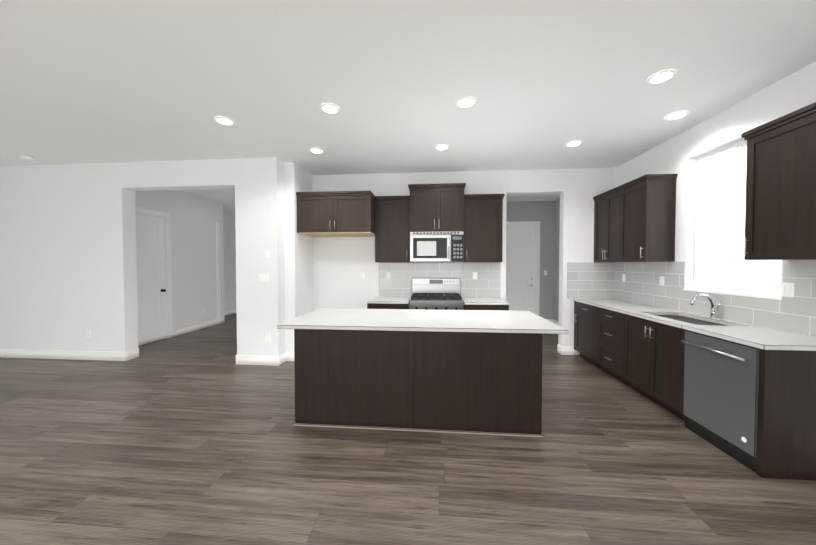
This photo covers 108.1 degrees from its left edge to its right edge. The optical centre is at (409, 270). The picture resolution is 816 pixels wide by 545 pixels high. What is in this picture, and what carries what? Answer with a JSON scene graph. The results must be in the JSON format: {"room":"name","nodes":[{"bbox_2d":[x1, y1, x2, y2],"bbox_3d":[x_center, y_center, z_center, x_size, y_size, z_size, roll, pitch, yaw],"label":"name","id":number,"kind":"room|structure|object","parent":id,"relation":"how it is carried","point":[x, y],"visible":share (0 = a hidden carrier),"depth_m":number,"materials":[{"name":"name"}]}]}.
{"room":"kitchen","nodes":[
{"label":"kitchen","id":0,"kind":"room"},
{"bbox_2d":[0,157,284,355],"bbox_3d":[-4.675,-0.134,4.597,5.570,3.000,0.200,0,1,5],"label":"wall","id":1,"kind":"structure","parent":0,"point":[68,266],"depth_m":4.51,"materials":[{"name":"paint"}]},
{"bbox_2d":[0,348,127,360],"bbox_3d":[-5.872,1.296,4.621,3.125,0.140,0.018,0,1,5],"label":"baseboard","id":2,"kind":"structure","parent":1,"relation":"attached to","point":[4,353],"depth_m":4.57,"materials":[{"name":"white wood"}]},
{"bbox_2d":[86,330,90,336],"bbox_3d":[-4.928,0.957,4.536,0.075,0.118,0.008,0,1,5],"label":"outlet","id":3,"kind":"object","parent":1,"relation":"attached to","point":[88,333],"visible":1,"depth_m":4.53,"materials":[{"name":"white plastic"}]},
{"bbox_2d":[236,355,280,365],"bbox_3d":[-2.226,1.302,4.315,0.666,0.140,0.018,0,1,5],"label":"baseboard","id":4,"kind":"structure","parent":1,"relation":"attached to","point":[240,359],"depth_m":4.31,"materials":[{"name":"white wood"}]},
{"bbox_2d":[258,274,268,281],"bbox_3d":[-2.118,0.103,4.282,0.160,0.118,0.009,0,1,5],"label":"switch","id":5,"kind":"object","parent":1,"relation":"attached to","point":[263,277],"visible":1,"depth_m":4.28,"materials":[{"name":"white plastic"}]},
{"bbox_2d":[265,251,269,256],"bbox_3d":[-2.058,-0.247,4.270,0.075,0.090,0.009,0,1,5],"label":"switch","id":6,"kind":"object","parent":1,"relation":"attached to","point":[267,253],"visible":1,"depth_m":4.27,"materials":[{"name":"white plastic"}]},
{"bbox_2d":[266,333,270,340],"bbox_3d":[-2.058,0.963,4.295,0.075,0.118,0.008,0,1,5],"label":"outlet","id":7,"kind":"object","parent":1,"relation":"attached to","point":[268,336],"visible":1,"depth_m":4.29,"materials":[{"name":"white plastic"}]},
{"bbox_2d":[135,190,235,329],"bbox_3d":[-5.026,-0.206,8.022,0.800,3.000,6.570,0,1,5],"label":"wall","id":8,"kind":"structure","parent":0,"point":[195,219],"depth_m":6.58,"materials":[{"name":"paint"}]},
{"bbox_2d":[136,213,165,345],"bbox_3d":[-4.848,0.153,5.470,0.110,2.379,0.732,0,1,5],"label":"hall door","id":9,"kind":"structure","parent":8,"relation":"in","point":[150,253],"depth_m":5.54,"materials":[{"name":"white wood"}]},
{"bbox_2d":[136,207,172,338],"bbox_3d":[-4.904,0.102,5.474,0.168,2.490,0.940,0,1,5],"label":"door frame","id":10,"kind":"structure","parent":8,"relation":"attached to","point":[168,269],"depth_m":5.86,"materials":[{"name":"white wood"}]},
{"bbox_2d":[173,319,217,336],"bbox_3d":[-4.736,1.253,6.633,0.015,0.140,1.350,0,1,5],"label":"baseboard","id":11,"kind":"structure","parent":8,"relation":"attached to","point":[185,330],"depth_m":6.50,"materials":[{"name":"white wood"}]},
{"bbox_2d":[216,222,220,324],"bbox_3d":[-4.682,0.066,7.231,0.022,2.490,0.100,0,1,5],"label":"door frame","id":12,"kind":"structure","parent":8,"relation":"attached to","point":[218,272],"depth_m":7.22,"materials":[{"name":"white wood"}]},
{"bbox_2d":[224,309,236,315],"bbox_3d":[-5.154,1.195,9.427,0.015,0.140,3.850,0,1,5],"label":"baseboard","id":13,"kind":"structure","parent":8,"relation":"attached to","point":[230,312],"depth_m":8.59,"materials":[{"name":"white"}]},
{"bbox_2d":[284,162,312,351],"bbox_3d":[-1.778,-0.140,4.866,0.160,3.000,0.820,0,1,5],"label":"wall","id":14,"kind":"structure","parent":0,"point":[298,272],"depth_m":4.48,"materials":[{"name":"paint"}]},
{"bbox_2d":[0,314,815,544],"bbox_3d":[-2.172,1.412,3.838,10.990,0.060,14.800,0,1,5],"label":"floor","id":15,"kind":"structure","parent":0,"point":[197,437],"depth_m":2.09,"materials":[{"name":"brown wood"}]},
{"bbox_2d":[367,297,410,308],"bbox_3d":[-0.305,0.904,4.695,0.623,0.920,0.656,0,1,5],"label":"base cabinet","id":16,"kind":"object","parent":15,"relation":"on","point":[388,303],"visible":0.19,"depth_m":4.40,"materials":[{"name":"black"}]},
{"bbox_2d":[277,308,568,437],"bbox_3d":[0.101,0.938,3.085,2.525,0.920,1.040,0,1,5],"label":"kitchen island","id":17,"kind":"object","parent":15,"relation":"on","point":[477,372],"visible":1,"depth_m":2.60,"materials":[{"name":"black wood"}]},
{"bbox_2d":[409,278,463,309],"bbox_3d":[0.405,0.744,4.585,0.792,1.245,0.724,0,1,5],"label":"gas range","id":18,"kind":"object","parent":15,"relation":"on","point":[435,293],"visible":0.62,"depth_m":4.67,"materials":[{"name":"silver metal"}]},
{"bbox_2d":[462,297,509,310],"bbox_3d":[1.134,0.907,4.574,0.645,0.920,0.656,0,1,5],"label":"base cabinet","id":19,"kind":"object","parent":15,"relation":"on","point":[471,303],"visible":0.23,"depth_m":4.28,"materials":[{"name":"black"}]},
{"bbox_2d":[573,298,636,362],"bbox_3d":[2.926,0.928,4.393,0.620,0.885,0.718,0,1,5],"label":"base cabinet","id":20,"kind":"object","parent":15,"relation":"on","point":[583,308],"depth_m":4.44,"materials":[{"name":"black"}]},
{"bbox_2d":[593,306,676,380],"bbox_3d":[2.873,0.941,3.762,0.620,0.885,0.667,0,1,5],"label":"base cabinet","id":21,"kind":"object","parent":15,"relation":"on","point":[606,319],"depth_m":3.80,"materials":[{"name":"black wood"}]},
{"bbox_2d":[621,314,764,433],"bbox_3d":[2.814,0.956,3.059,0.620,0.885,0.860,0,1,5],"label":"base cabinet","id":22,"kind":"object","parent":15,"relation":"on","point":[639,347],"depth_m":2.92,"materials":[{"name":"black wood"}]},
{"bbox_2d":[689,294,720,318],"bbox_3d":[2.966,0.356,2.969,0.258,0.249,0.114,0,1,5],"label":"faucet","id":23,"kind":"object","parent":22,"relation":"on","point":[714,311],"visible":1,"depth_m":2.98,"materials":[{"name":"silver metal"}]},
{"bbox_2d":[681,330,759,472],"bbox_3d":[2.710,0.973,2.335,0.666,0.881,0.596,0,1,5],"label":"dishwasher","id":24,"kind":"object","parent":15,"relation":"on","point":[721,388],"visible":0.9,"depth_m":2.29,"materials":[{"name":"grey metal"}]},
{"bbox_2d":[0,0,815,212],"bbox_3d":[-2.172,-1.647,3.773,10.990,0.060,14.800,0,1,5],"label":"ceiling","id":25,"kind":"structure","parent":0,"point":[542,82],"depth_m":2.43,"materials":[{"name":"paint"}]},
{"bbox_2d":[19,155,33,159],"bbox_3d":[-5.444,-1.605,4.199,0.130,0.038,0.130,0,1,5],"label":"smoke detector","id":26,"kind":"object","parent":25,"relation":"attached to","point":[25,157],"visible":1,"depth_m":4.17,"materials":[{"name":"white plastic"}]},
{"bbox_2d":[214,116,234,125],"bbox_3d":[-1.978,-1.598,3.156,0.190,0.009,0.190,0,1,5],"label":"recessed light","id":27,"kind":"object","parent":25,"relation":"in","point":[223,120],"visible":0.92,"depth_m":3.14,"materials":[{"name":"white plastic"}]},
{"bbox_2d":[309,148,323,153],"bbox_3d":[-1.257,-1.615,3.978,0.190,0.009,0.190,0,1,5],"label":"recessed light","id":28,"kind":"object","parent":25,"relation":"in","point":[316,150],"visible":0.96,"depth_m":3.96,"materials":[{"name":"white plastic"}]},
{"bbox_2d":[320,103,339,113],"bbox_3d":[-0.785,-1.592,2.905,0.190,0.009,0.190,0,1,5],"label":"recessed light","id":29,"kind":"object","parent":25,"relation":"in","point":[329,108],"visible":1,"depth_m":2.89,"materials":[{"name":"white"}]},
{"bbox_2d":[435,144,448,149],"bbox_3d":[0.418,-1.612,3.858,0.190,0.009,0.190,0,1,5],"label":"recessed light","id":30,"kind":"object","parent":25,"relation":"in","point":[442,147],"visible":0.98,"depth_m":3.85,"materials":[{"name":"white"}]},
{"bbox_2d":[456,97,475,107],"bbox_3d":[0.530,-1.590,2.795,0.190,0.009,0.190,0,1,5],"label":"recessed light","id":31,"kind":"object","parent":25,"relation":"in","point":[465,102],"visible":1,"depth_m":2.78,"materials":[{"name":"white"}]},
{"bbox_2d":[565,140,581,146],"bbox_3d":[2.075,-1.610,3.750,0.190,0.009,0.190,0,1,5],"label":"recessed light","id":32,"kind":"object","parent":25,"relation":"in","point":[573,143],"visible":0.9,"depth_m":3.73,"materials":[{"name":"white"}]},
{"bbox_2d":[647,69,676,84],"bbox_3d":[2.054,-1.582,2.417,0.190,0.009,0.190,0,1,5],"label":"recessed light","id":33,"kind":"object","parent":25,"relation":"in","point":[661,76],"visible":1,"depth_m":2.40,"materials":[{"name":"white plastic"}]},
{"bbox_2d":[664,111,688,119],"bbox_3d":[2.739,-1.595,3.042,0.190,0.009,0.190,0,1,5],"label":"recessed light","id":34,"kind":"object","parent":25,"relation":"in","point":[676,115],"visible":0.96,"depth_m":3.03,"materials":[{"name":"white plastic"}]},
{"bbox_2d":[313,167,616,354],"bbox_3d":[0.801,-0.142,4.986,4.960,3.000,0.150,0,1,5],"label":"wall","id":35,"kind":"structure","parent":0,"point":[340,264],"depth_m":4.87,"materials":[{"name":"paint"}]},
{"bbox_2d":[296,190,374,236],"bbox_3d":[-1.130,-0.886,4.731,1.144,0.622,0.646,0,1,5],"label":"upper cabinet","id":36,"kind":"object","parent":35,"relation":"attached to","point":[336,214],"visible":0.98,"depth_m":4.45,"materials":[{"name":"brown wood"}]},
{"bbox_2d":[374,196,410,262],"bbox_3d":[-0.269,-0.659,4.804,0.555,1.040,0.366,0,1,5],"label":"upper cabinet","id":37,"kind":"object","parent":35,"relation":"attached to","point":[392,229],"visible":0.9,"depth_m":4.67,"materials":[{"name":"brown wood"}]},
{"bbox_2d":[408,183,465,231],"bbox_3d":[0.422,-0.969,4.695,0.874,0.715,0.456,0,1,5],"label":"upper cabinet","id":38,"kind":"object","parent":35,"relation":"attached to","point":[436,207],"visible":1,"depth_m":4.50,"materials":[{"name":"brown wood"}]},
{"bbox_2d":[410,231,463,262],"bbox_3d":[0.421,-0.372,4.698,0.820,0.472,0.474,0,1,5],"label":"over-the-range microwave","id":39,"kind":"object","parent":38,"relation":"attached to","point":[441,246],"visible":0.98,"depth_m":4.50,"materials":[{"name":"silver metal"}]},
{"bbox_2d":[464,194,504,261],"bbox_3d":[1.147,-0.656,4.686,0.607,1.040,0.366,0,1,5],"label":"upper cabinet","id":40,"kind":"object","parent":35,"relation":"attached to","point":[483,227],"visible":0.92,"depth_m":4.55,"materials":[{"name":"brown wood"}]},
{"bbox_2d":[379,262,614,298],"bbox_3d":[1.363,0.150,4.866,3.801,0.578,0.008,0,1,5],"label":"backsplash","id":41,"kind":"structure","parent":35,"relation":"attached to","point":[591,280],"depth_m":4.88,"materials":[{"name":"tile"}]},
{"bbox_2d":[386,272,390,278],"bbox_3d":[-0.362,0.077,5.000,0.075,0.118,0.008,0,1,5],"label":"electrical outlet","id":42,"kind":"object","parent":41,"relation":"attached to","point":[388,275],"visible":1,"depth_m":5.00,"materials":[{"name":"white plastic"}]},
{"bbox_2d":[506,201,553,318],"bbox_3d":[2.535,-0.191,7.299,1.890,3.000,0.150,0,1,5],"label":"wall","id":43,"kind":"structure","parent":0,"point":[542,212],"depth_m":7.16,"materials":[{"name":"paint"}]},
{"bbox_2d":[506,226,534,312],"bbox_3d":[2.645,0.106,7.234,0.792,2.399,0.104,0,1,5],"label":"door","id":44,"kind":"structure","parent":43,"relation":"in","point":[520,268],"depth_m":7.24,"materials":[{"name":"white wood"}]},
{"bbox_2d":[506,221,539,315],"bbox_3d":[2.649,0.054,7.286,1.000,2.510,0.168,0,1,5],"label":"door frame","id":45,"kind":"structure","parent":43,"relation":"attached to","point":[536,224],"depth_m":7.17,"materials":[{"name":"white wood"}]},
{"bbox_2d":[553,61,815,334],"bbox_3d":[3.085,-0.072,1.635,0.150,3.000,11.350,0,1,5],"label":"wall","id":46,"kind":"structure","parent":0,"point":[680,154],"depth_m":3.35,"materials":[{"name":"paint"}]},
{"bbox_2d":[546,319,558,324],"bbox_3d":[2.433,1.264,6.109,1.890,0.140,2.300,0,1,5],"label":"baseboard","id":47,"kind":"structure","parent":46,"relation":"attached to","point":[554,321],"depth_m":7.08,"materials":[{"name":"white"}]},
{"bbox_2d":[593,174,677,261],"bbox_3d":[3.033,-0.644,4.114,0.365,1.040,1.190,0,1,5],"label":"upper cabinet","id":48,"kind":"object","parent":46,"relation":"attached to","point":[634,220],"visible":1,"depth_m":3.70,"materials":[{"name":"brown wood"}]},
{"bbox_2d":[615,260,815,336],"bbox_3d":[3.146,0.183,3.327,0.008,0.578,2.761,0,1,5],"label":"backsplash","id":49,"kind":"structure","parent":46,"relation":"attached to","point":[795,314],"depth_m":2.88,"materials":[{"name":"tile"}]},
{"bbox_2d":[622,274,625,281],"bbox_3d":[3.234,0.109,4.472,0.008,0.118,0.075,0,1,5],"label":"electrical outlet","id":50,"kind":"object","parent":49,"relation":"attached to","point":[623,277],"visible":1,"depth_m":4.47,"materials":[{"name":"white plastic"}]},
{"bbox_2d":[660,276,664,285],"bbox_3d":[3.171,0.124,3.725,0.008,0.118,0.075,0,1,5],"label":"electrical outlet","id":51,"kind":"object","parent":49,"relation":"attached to","point":[662,280],"visible":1,"depth_m":3.71,"materials":[{"name":"white plastic"}]},
{"bbox_2d":[778,282,794,297],"bbox_3d":[3.061,0.152,2.409,0.009,0.118,0.115,0,1,5],"label":"light switch","id":52,"kind":"object","parent":49,"relation":"attached to","point":[786,289],"visible":1,"depth_m":2.40,"materials":[{"name":"white plastic"}]},
{"bbox_2d":[683,288,781,299],"bbox_3d":[3.153,0.221,2.920,0.097,0.024,0.970,0,1,5],"label":"window sill","id":53,"kind":"structure","parent":46,"relation":"attached to","point":[739,294],"depth_m":2.81,"materials":[{"name":"white"}]},
{"bbox_2d":[694,139,779,295],"bbox_3d":[3.229,-0.528,2.898,0.055,1.476,0.926,0,1,5],"label":"window","id":54,"kind":"structure","parent":46,"relation":"in","point":[740,146],"depth_m":2.92,"materials":[{"name":"white"}]},
{"bbox_2d":[741,102,815,259],"bbox_3d":[2.868,-0.603,2.144,0.365,1.040,0.574,0,1,5],"label":"upper cabinet","id":55,"kind":"object","parent":46,"relation":"attached to","point":[780,213],"visible":1,"depth_m":2.17,"materials":[{"name":"brown wood"}]},
{"label":"outside","id":56,"kind":"structure","parent":0,"visible":0},
{"bbox_2d":[702,147,780,286],"bbox_3d":[4.032,-0.399,2.929,0.020,3.600,5.200,0,1,5],"label":"sky","id":57,"kind":"structure","parent":56,"point":[714,195],"depth_m":3.87,"materials":[{"name":"white"}]}
]}

